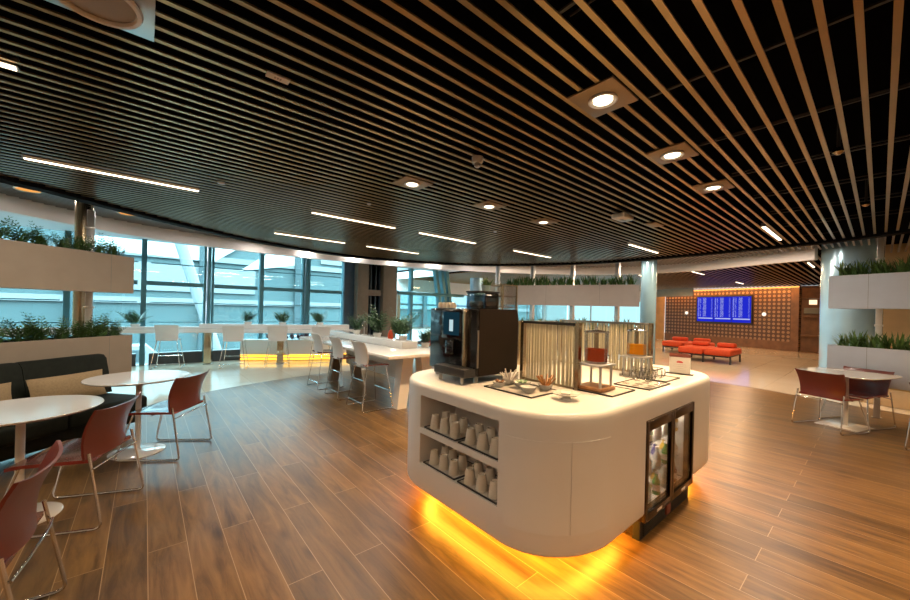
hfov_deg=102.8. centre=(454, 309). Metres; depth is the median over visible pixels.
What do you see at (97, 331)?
fern
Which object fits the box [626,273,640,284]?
fern
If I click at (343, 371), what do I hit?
trim
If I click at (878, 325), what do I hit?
chrome post
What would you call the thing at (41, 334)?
fern
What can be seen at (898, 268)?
fern
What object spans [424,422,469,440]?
serving tray
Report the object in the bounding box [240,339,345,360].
wall
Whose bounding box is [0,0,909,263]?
ceiling
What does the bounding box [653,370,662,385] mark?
stemmed glass
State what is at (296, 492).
floor
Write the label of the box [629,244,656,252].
diffuser
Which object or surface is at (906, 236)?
ceiling
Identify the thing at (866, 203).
sprinkler
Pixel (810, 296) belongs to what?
door
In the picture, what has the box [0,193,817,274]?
ceiling bulkhead
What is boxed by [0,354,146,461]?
sofa
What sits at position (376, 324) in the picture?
potted plant
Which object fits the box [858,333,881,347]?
fern
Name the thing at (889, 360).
planter
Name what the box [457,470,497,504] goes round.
serving tray
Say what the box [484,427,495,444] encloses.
cup
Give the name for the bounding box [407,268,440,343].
window
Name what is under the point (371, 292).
trim
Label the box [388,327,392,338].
bottle
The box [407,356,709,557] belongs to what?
counter
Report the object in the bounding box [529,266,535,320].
chrome post
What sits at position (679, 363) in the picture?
card
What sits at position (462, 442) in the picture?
serving tray
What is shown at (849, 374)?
cafe table
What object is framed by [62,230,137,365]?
window
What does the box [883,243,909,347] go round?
wall
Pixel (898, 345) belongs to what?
fern
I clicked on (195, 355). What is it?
window
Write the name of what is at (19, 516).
chair
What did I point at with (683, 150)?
recessed light
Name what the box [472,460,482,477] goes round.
cup
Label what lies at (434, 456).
cup
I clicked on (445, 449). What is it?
cup
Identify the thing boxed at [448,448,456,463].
cup
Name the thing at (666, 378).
serving tray
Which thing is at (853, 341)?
fern
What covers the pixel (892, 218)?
trim
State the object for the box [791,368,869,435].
chair
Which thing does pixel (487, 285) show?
potted plant
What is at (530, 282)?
fern
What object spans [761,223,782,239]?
ceiling light
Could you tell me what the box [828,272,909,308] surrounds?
planter
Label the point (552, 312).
window
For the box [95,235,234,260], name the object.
roof light
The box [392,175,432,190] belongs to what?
recessed light
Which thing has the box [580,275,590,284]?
fern
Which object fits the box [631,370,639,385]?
stemmed glass
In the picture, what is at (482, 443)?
cup
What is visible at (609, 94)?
recessed light
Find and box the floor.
[0,339,909,599]
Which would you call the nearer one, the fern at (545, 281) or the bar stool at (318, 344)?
the bar stool at (318, 344)
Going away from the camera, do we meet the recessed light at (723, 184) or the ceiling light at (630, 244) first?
the recessed light at (723, 184)
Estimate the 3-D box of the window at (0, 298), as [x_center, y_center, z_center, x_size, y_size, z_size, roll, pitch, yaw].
[-8.872,-0.217,7.413,1.220,3.000,0.240,1,0,-40]
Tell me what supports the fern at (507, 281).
on the hanging planter at (564, 295)
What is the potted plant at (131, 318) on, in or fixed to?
on the countertop at (203, 327)
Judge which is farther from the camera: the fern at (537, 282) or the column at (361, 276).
the column at (361, 276)
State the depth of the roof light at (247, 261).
40.03 m
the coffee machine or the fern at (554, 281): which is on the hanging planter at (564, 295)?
the fern at (554, 281)
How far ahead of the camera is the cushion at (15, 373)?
3.48 m
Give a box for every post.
[83,210,95,328]
[202,333,211,364]
[276,341,283,363]
[495,266,500,308]
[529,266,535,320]
[569,265,575,355]
[613,262,620,359]
[871,237,884,418]
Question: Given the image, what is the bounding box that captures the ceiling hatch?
[644,222,663,227]
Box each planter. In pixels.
[0,239,133,292]
[0,334,131,373]
[500,285,639,306]
[557,329,634,353]
[827,344,909,390]
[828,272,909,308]
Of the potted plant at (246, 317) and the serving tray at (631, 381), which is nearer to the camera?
the serving tray at (631, 381)
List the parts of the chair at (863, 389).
leg, seat, backrest, leg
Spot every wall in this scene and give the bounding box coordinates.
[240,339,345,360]
[655,287,664,339]
[664,286,801,351]
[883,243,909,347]
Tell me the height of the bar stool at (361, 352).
0.997 m
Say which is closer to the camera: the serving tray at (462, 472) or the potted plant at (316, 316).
the serving tray at (462, 472)
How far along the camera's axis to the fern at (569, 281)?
8.96 m
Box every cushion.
[0,363,25,398]
[0,382,11,400]
[0,416,67,448]
[16,354,111,397]
[25,369,106,396]
[67,393,146,428]
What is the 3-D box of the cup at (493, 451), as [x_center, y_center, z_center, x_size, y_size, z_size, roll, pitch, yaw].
[0.244,0.824,2.204,0.078,0.097,0.089,1,0,-30]
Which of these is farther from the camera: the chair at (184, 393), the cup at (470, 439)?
the chair at (184, 393)
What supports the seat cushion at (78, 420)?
on the sofa
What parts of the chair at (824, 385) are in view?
leg, backrest, seat, leg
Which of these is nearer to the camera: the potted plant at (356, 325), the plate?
the plate
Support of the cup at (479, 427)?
on the serving tray at (462, 442)
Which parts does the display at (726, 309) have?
panel, panel, panel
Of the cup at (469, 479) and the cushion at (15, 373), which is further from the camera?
the cushion at (15, 373)
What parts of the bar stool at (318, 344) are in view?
backrest, leg, seat, leg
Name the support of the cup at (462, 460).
on the serving tray at (462, 472)
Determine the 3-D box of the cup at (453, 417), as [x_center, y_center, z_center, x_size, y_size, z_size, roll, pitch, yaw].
[-0.006,0.818,2.674,0.089,0.097,0.078,1,0,-43]
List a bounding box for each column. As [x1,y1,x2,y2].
[72,201,93,334]
[342,262,354,328]
[353,263,368,333]
[379,265,397,337]
[470,278,482,300]
[639,260,656,364]
[818,238,884,366]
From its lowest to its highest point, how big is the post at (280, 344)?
0.799 m
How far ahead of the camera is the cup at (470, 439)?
2.34 m
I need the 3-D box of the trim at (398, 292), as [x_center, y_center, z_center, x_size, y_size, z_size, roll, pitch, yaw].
[-0.844,-0.576,13.793,3.002,0.130,0.120,1,0,-39]
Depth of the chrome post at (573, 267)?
9.11 m
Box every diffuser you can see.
[0,63,16,70]
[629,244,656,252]
[762,227,780,239]
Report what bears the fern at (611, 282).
on the hanging planter at (564, 295)
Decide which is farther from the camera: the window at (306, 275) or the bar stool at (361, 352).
the window at (306, 275)
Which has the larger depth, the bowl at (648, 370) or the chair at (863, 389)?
the chair at (863, 389)
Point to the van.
(135, 347)
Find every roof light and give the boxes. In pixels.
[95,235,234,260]
[240,254,301,270]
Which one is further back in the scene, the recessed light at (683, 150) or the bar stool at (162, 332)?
the bar stool at (162, 332)
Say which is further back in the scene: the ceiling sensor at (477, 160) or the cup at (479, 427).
the ceiling sensor at (477, 160)
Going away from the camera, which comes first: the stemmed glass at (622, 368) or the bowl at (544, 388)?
the bowl at (544, 388)
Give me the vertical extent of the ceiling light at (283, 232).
0.056 m
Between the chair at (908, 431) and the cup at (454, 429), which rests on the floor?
the chair at (908, 431)
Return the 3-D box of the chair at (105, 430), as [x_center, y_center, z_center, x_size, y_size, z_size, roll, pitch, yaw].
[-2.654,1.041,2.557,0.583,0.784,0.561,1,0,-17]
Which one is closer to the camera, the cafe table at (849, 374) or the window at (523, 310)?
the cafe table at (849, 374)
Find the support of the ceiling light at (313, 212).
attached to the ceiling at (858, 5)
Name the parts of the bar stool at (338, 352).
backrest, leg, seat, leg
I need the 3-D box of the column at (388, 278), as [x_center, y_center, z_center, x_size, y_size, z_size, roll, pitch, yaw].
[-2.407,-0.159,12.732,0.540,3.200,0.500,1,0,-40]
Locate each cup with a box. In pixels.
[429,448,439,464]
[430,413,440,428]
[438,453,448,470]
[439,417,449,433]
[441,445,448,453]
[442,411,449,417]
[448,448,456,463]
[448,458,459,475]
[449,413,457,426]
[449,421,459,437]
[450,302,456,307]
[458,417,467,432]
[458,453,467,469]
[464,466,475,485]
[465,427,476,444]
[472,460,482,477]
[475,423,483,439]
[475,472,487,491]
[477,431,488,450]
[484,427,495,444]
[485,466,494,484]
[488,478,497,499]
[489,436,498,455]
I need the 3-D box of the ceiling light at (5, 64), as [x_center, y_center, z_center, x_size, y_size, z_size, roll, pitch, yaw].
[-2.731,-1.281,1.488,1.230,0.056,0.054,1,0,-40]
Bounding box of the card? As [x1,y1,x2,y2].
[666,353,693,375]
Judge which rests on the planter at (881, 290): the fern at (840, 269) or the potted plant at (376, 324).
the fern at (840, 269)
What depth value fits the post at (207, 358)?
8.97 m
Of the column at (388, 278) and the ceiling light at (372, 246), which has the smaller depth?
the ceiling light at (372, 246)
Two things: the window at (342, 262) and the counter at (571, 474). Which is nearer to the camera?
the counter at (571, 474)
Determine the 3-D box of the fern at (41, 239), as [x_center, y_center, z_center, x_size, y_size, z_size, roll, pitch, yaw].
[-4.632,-0.810,3.992,0.316,0.282,0.242,1,0,-1]
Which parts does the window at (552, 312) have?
frame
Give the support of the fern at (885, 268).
on the planter at (881, 290)
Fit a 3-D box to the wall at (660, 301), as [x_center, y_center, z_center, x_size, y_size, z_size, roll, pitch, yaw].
[12.377,0.203,22.392,0.100,3.200,1.000,1,0,-40]
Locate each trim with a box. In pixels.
[0,145,909,265]
[204,371,904,414]
[368,264,380,334]
[369,290,380,295]
[397,291,463,297]
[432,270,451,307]
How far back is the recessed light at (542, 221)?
4.79 m
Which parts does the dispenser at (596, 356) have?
leg, leg, glass tank, lid, leg, leg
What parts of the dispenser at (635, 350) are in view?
leg, glass tank, lid, leg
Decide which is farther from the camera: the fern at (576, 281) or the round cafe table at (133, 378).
the fern at (576, 281)
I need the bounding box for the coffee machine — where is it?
[430,290,517,384]
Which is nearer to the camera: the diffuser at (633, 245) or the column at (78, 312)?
the column at (78, 312)
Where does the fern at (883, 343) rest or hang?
on the planter at (889, 360)
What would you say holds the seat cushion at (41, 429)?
on the sofa
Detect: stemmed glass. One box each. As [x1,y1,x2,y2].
[622,368,630,383]
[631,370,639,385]
[633,366,641,380]
[635,369,643,384]
[643,372,652,388]
[647,370,656,386]
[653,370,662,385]
[656,368,665,383]
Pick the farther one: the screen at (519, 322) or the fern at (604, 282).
the fern at (604, 282)
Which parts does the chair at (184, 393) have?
leg, seat, leg, backrest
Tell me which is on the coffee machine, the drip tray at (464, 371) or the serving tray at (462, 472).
the drip tray at (464, 371)
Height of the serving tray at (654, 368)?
0.010 m
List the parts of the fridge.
door, door glass, door glass, door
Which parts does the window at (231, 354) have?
sill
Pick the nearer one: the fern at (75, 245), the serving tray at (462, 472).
the serving tray at (462, 472)
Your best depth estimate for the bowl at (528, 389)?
2.40 m
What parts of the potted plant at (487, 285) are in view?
pot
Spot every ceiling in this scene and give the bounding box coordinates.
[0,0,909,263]
[0,141,909,288]
[413,256,820,291]
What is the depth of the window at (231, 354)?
9.51 m
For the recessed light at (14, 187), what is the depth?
4.97 m
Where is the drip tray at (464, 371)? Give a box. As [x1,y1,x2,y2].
[434,363,474,378]
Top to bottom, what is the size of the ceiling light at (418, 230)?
0.056 m
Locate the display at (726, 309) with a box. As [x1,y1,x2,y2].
[696,295,752,324]
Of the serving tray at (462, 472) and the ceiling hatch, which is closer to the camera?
the serving tray at (462, 472)
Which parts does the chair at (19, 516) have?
leg, seat, leg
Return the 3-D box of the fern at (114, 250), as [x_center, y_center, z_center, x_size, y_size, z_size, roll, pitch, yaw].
[-4.468,-0.805,4.746,0.246,0.282,0.376,1,0,22]
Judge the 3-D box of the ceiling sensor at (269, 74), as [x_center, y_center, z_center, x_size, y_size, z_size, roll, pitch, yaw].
[-0.929,-1.217,1.910,0.110,0.009,0.050,1,0,-40]
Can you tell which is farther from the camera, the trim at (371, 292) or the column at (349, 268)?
the trim at (371, 292)
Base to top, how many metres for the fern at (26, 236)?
0.267 m
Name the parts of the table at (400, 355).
leg, leg, apron panel, leg, leg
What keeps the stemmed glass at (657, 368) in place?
on the serving tray at (631, 381)
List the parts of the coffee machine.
spout, panel, lid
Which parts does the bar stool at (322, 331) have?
backrest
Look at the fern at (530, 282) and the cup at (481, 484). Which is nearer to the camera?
the cup at (481, 484)
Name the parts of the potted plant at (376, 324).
pot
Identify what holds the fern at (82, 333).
on the planter at (117, 349)
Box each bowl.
[493,380,505,387]
[503,377,515,384]
[513,380,530,388]
[520,385,535,393]
[538,383,552,390]
[647,370,656,379]
[653,370,662,378]
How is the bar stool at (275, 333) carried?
on the floor
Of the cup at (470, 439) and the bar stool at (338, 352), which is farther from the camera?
the bar stool at (338, 352)
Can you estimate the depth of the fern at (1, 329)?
3.70 m
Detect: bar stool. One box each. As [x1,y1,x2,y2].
[149,325,184,369]
[218,326,248,369]
[264,326,289,367]
[307,333,343,389]
[308,327,330,367]
[325,336,365,399]
[346,340,392,412]
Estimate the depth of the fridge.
2.63 m
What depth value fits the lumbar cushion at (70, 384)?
3.75 m
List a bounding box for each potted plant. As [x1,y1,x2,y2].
[115,309,152,326]
[241,310,259,323]
[271,310,290,324]
[309,311,327,324]
[348,314,367,333]
[356,304,388,336]
[384,308,423,339]
[416,325,430,346]
[481,276,492,290]
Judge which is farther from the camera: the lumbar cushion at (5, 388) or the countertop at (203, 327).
the countertop at (203, 327)
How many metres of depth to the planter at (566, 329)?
8.45 m
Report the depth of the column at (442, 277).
14.10 m
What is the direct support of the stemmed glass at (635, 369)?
on the serving tray at (631, 381)
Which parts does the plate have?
dish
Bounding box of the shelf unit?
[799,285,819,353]
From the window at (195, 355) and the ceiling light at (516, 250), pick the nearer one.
the ceiling light at (516, 250)
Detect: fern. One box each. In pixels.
[0,216,11,239]
[0,317,44,341]
[0,321,6,342]
[3,218,46,242]
[5,312,52,340]
[25,221,50,244]
[45,318,83,338]
[46,230,72,248]
[58,233,101,250]
[62,316,99,337]
[72,233,106,252]
[85,311,121,336]
[96,236,126,255]
[100,318,126,335]
[503,277,512,284]
[512,277,521,284]
[518,276,529,284]
[526,277,534,284]
[534,276,543,284]
[540,275,549,284]
[548,277,559,284]
[556,275,566,284]
[566,276,573,284]
[572,277,580,284]
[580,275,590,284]
[589,275,599,284]
[600,278,609,284]
[606,276,617,284]
[616,275,627,284]
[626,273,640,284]
[830,260,857,275]
[833,334,849,345]
[842,330,868,346]
[845,258,871,274]
[858,258,885,273]
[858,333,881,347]
[867,332,894,348]
[873,259,892,273]
[885,333,909,349]
[886,258,909,272]
[897,254,909,271]
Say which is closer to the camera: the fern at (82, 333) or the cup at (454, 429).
the cup at (454, 429)
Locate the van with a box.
[132,343,155,363]
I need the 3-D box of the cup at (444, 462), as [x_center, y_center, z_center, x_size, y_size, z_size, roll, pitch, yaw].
[-0.077,1.074,2.577,0.078,0.097,0.089,1,0,10]
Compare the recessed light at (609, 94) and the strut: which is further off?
the strut
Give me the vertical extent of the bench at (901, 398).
0.460 m
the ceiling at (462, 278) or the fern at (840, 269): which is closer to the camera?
the fern at (840, 269)
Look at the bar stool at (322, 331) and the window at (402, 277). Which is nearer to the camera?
the bar stool at (322, 331)
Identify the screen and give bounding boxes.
[517,321,557,364]
[520,320,581,389]
[559,319,653,373]
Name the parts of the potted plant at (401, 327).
pot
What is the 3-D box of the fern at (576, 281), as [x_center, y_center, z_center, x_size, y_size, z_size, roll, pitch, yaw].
[2.958,-0.689,8.910,0.234,0.262,0.348,1,0,-37]
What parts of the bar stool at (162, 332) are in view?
leg, backrest, leg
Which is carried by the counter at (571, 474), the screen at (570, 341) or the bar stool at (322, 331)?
the screen at (570, 341)
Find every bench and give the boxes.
[662,336,714,351]
[678,341,741,364]
[859,388,909,409]
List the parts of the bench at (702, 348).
seat, frame, seat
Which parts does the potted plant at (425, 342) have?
pot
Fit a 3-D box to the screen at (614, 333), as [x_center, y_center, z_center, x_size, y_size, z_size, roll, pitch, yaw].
[1.473,0.351,3.656,0.040,0.469,0.960,1,0,-40]
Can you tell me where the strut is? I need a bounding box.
[175,244,221,349]
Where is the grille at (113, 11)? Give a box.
[67,0,135,22]
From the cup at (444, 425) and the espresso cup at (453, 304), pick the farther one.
the espresso cup at (453, 304)
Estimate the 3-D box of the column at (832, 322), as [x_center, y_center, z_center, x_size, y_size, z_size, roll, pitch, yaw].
[8.431,0.111,7.759,0.940,3.190,0.940,1,0,-40]
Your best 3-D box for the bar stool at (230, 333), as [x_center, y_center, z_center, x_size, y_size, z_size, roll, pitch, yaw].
[-5.179,0.872,8.533,0.555,0.997,0.519,1,0,-21]
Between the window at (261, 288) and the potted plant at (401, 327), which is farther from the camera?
the window at (261, 288)
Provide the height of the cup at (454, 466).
0.097 m
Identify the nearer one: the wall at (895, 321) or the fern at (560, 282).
the wall at (895, 321)
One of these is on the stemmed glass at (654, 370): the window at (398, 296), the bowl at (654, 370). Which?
the bowl at (654, 370)
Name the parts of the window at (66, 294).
sill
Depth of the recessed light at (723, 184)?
3.33 m
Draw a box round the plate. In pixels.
[552,390,579,400]
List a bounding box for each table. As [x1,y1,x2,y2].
[0,395,103,524]
[81,370,189,459]
[299,330,431,409]
[794,367,901,432]
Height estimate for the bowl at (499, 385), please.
0.040 m
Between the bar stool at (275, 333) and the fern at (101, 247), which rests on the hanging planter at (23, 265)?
the fern at (101, 247)
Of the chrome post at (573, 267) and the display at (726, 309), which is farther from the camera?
the display at (726, 309)
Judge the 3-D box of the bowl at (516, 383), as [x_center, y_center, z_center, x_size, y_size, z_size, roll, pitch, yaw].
[0.475,0.533,2.572,0.124,0.045,0.124,1,0,-40]
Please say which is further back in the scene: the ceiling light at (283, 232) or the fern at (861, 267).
the ceiling light at (283, 232)
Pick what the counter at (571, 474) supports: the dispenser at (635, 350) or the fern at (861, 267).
the dispenser at (635, 350)
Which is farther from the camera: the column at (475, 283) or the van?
the van
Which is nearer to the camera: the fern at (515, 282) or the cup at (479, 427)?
the cup at (479, 427)
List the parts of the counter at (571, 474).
door, door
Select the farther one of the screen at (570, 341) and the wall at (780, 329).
the wall at (780, 329)
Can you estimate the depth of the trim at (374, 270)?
12.44 m
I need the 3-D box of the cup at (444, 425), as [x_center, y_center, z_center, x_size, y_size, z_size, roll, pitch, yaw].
[-0.068,0.817,2.576,0.078,0.097,0.089,1,0,35]
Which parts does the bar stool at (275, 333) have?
leg, backrest, leg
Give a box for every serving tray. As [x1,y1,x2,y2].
[423,456,473,479]
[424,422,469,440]
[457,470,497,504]
[458,439,497,460]
[484,383,555,398]
[573,384,634,396]
[614,378,670,390]
[639,365,662,370]
[646,375,679,381]
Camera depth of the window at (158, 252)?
35.89 m
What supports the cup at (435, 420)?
on the serving tray at (462, 435)
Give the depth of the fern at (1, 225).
3.67 m
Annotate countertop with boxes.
[1,323,353,335]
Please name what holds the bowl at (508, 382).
on the serving tray at (512, 389)
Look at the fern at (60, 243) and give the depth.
4.16 m
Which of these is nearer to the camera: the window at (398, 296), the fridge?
the fridge
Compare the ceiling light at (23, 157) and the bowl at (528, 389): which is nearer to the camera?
the bowl at (528, 389)
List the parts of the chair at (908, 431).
leg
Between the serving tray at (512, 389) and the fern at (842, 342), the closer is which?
the serving tray at (512, 389)
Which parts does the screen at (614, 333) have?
rod, rod, rod, rod, rail, rail, rod, rod, rod, rod, rod, rod, rod, rod, rod, rod, rod, rod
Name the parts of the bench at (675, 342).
seat, seat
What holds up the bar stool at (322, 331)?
on the floor
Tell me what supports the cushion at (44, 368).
on the sofa
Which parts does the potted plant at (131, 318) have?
pot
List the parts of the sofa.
plinth frame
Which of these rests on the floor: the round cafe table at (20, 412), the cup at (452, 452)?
the round cafe table at (20, 412)
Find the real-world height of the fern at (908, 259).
0.312 m
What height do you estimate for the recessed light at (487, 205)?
0.024 m
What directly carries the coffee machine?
on the counter at (571, 474)
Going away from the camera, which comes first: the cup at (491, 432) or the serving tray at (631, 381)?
the cup at (491, 432)
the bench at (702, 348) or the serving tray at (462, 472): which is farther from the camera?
the bench at (702, 348)
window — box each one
[0,226,505,351]
[0,298,59,322]
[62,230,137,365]
[139,239,203,364]
[202,246,259,361]
[257,253,302,338]
[300,258,341,335]
[341,262,343,323]
[396,270,494,340]
[396,290,430,328]
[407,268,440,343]
[517,305,542,320]
[543,305,566,320]
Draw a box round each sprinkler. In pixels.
[832,118,843,154]
[861,180,870,206]
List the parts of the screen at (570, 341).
rod, rod, rod, rod, rod, rod, rod, rod, rail, rail, rod, rod, rod, rod, rod, rod, rod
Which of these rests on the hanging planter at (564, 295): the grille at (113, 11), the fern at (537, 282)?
the fern at (537, 282)
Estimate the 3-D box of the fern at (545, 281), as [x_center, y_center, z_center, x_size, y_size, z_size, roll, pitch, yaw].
[2.278,-0.729,9.264,0.352,0.308,0.306,1,0,-22]
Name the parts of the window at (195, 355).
sill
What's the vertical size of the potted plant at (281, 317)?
0.393 m
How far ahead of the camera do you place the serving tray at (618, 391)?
2.52 m
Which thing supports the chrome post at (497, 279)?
on the floor
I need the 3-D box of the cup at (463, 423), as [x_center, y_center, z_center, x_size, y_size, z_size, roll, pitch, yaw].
[0.055,0.820,2.587,0.089,0.097,0.078,1,0,13]
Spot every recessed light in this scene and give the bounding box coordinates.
[12,186,42,192]
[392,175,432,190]
[472,200,505,210]
[529,218,557,224]
[567,75,637,117]
[646,141,698,164]
[692,179,734,193]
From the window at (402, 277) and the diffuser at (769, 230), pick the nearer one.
the diffuser at (769, 230)
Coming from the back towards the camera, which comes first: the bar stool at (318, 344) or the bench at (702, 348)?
the bench at (702, 348)
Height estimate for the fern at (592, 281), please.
0.303 m
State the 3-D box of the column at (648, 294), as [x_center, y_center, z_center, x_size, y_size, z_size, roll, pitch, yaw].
[5.416,0.037,10.200,0.420,3.190,0.420,1,0,-40]
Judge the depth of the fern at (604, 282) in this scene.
8.64 m
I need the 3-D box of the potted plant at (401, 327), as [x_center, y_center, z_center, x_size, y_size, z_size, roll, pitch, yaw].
[-0.790,0.238,6.095,0.657,0.544,0.744,1,0,-40]
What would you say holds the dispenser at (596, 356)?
on the serving tray at (618, 391)
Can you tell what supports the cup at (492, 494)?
on the serving tray at (461, 481)
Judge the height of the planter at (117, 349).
0.500 m
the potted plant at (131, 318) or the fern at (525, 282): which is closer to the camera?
the potted plant at (131, 318)
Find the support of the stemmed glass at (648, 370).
on the serving tray at (631, 381)
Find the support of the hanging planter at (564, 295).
attached to the chrome post at (533, 275)
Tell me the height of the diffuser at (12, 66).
0.005 m
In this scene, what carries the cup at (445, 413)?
on the serving tray at (462, 435)
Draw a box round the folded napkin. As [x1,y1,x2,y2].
[561,391,570,394]
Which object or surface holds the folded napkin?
on the plate
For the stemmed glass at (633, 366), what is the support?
on the serving tray at (631, 381)
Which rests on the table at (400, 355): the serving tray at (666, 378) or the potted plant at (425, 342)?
the potted plant at (425, 342)
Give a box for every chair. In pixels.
[0,440,66,599]
[3,392,143,538]
[114,369,211,461]
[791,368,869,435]
[818,366,895,430]
[905,382,909,449]
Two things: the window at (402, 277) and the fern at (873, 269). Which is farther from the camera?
the window at (402, 277)
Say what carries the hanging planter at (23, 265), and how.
attached to the chrome post at (90, 227)
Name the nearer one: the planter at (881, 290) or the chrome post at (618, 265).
the planter at (881, 290)
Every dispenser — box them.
[579,327,615,392]
[619,326,652,378]
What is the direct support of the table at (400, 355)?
on the floor
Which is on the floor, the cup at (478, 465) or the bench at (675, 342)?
the bench at (675, 342)
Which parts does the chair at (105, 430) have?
leg, seat, leg, backrest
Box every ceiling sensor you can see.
[265,70,290,84]
[472,155,482,167]
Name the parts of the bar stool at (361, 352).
backrest, leg, seat, leg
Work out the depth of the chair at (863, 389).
5.17 m
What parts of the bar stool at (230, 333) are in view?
leg, backrest, leg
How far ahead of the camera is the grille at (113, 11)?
1.46 m
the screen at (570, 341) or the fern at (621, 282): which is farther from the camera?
the fern at (621, 282)
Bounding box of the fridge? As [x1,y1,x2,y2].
[625,401,694,540]
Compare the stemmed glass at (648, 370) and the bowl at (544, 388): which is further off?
the stemmed glass at (648, 370)
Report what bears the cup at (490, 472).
on the serving tray at (461, 481)
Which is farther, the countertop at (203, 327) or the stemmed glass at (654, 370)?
the countertop at (203, 327)
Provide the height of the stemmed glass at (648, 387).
0.115 m
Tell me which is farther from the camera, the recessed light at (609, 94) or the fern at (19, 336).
the fern at (19, 336)
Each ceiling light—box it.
[0,52,19,71]
[22,153,199,191]
[274,230,345,243]
[311,209,395,228]
[366,244,418,253]
[418,230,476,243]
[513,248,550,257]
[627,241,658,252]
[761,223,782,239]
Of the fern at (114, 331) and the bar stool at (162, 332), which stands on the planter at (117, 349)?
the fern at (114, 331)
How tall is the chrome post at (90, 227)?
2.660 m
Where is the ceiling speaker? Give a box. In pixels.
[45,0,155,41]
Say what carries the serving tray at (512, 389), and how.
on the counter at (571, 474)
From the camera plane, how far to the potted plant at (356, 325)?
7.31 m

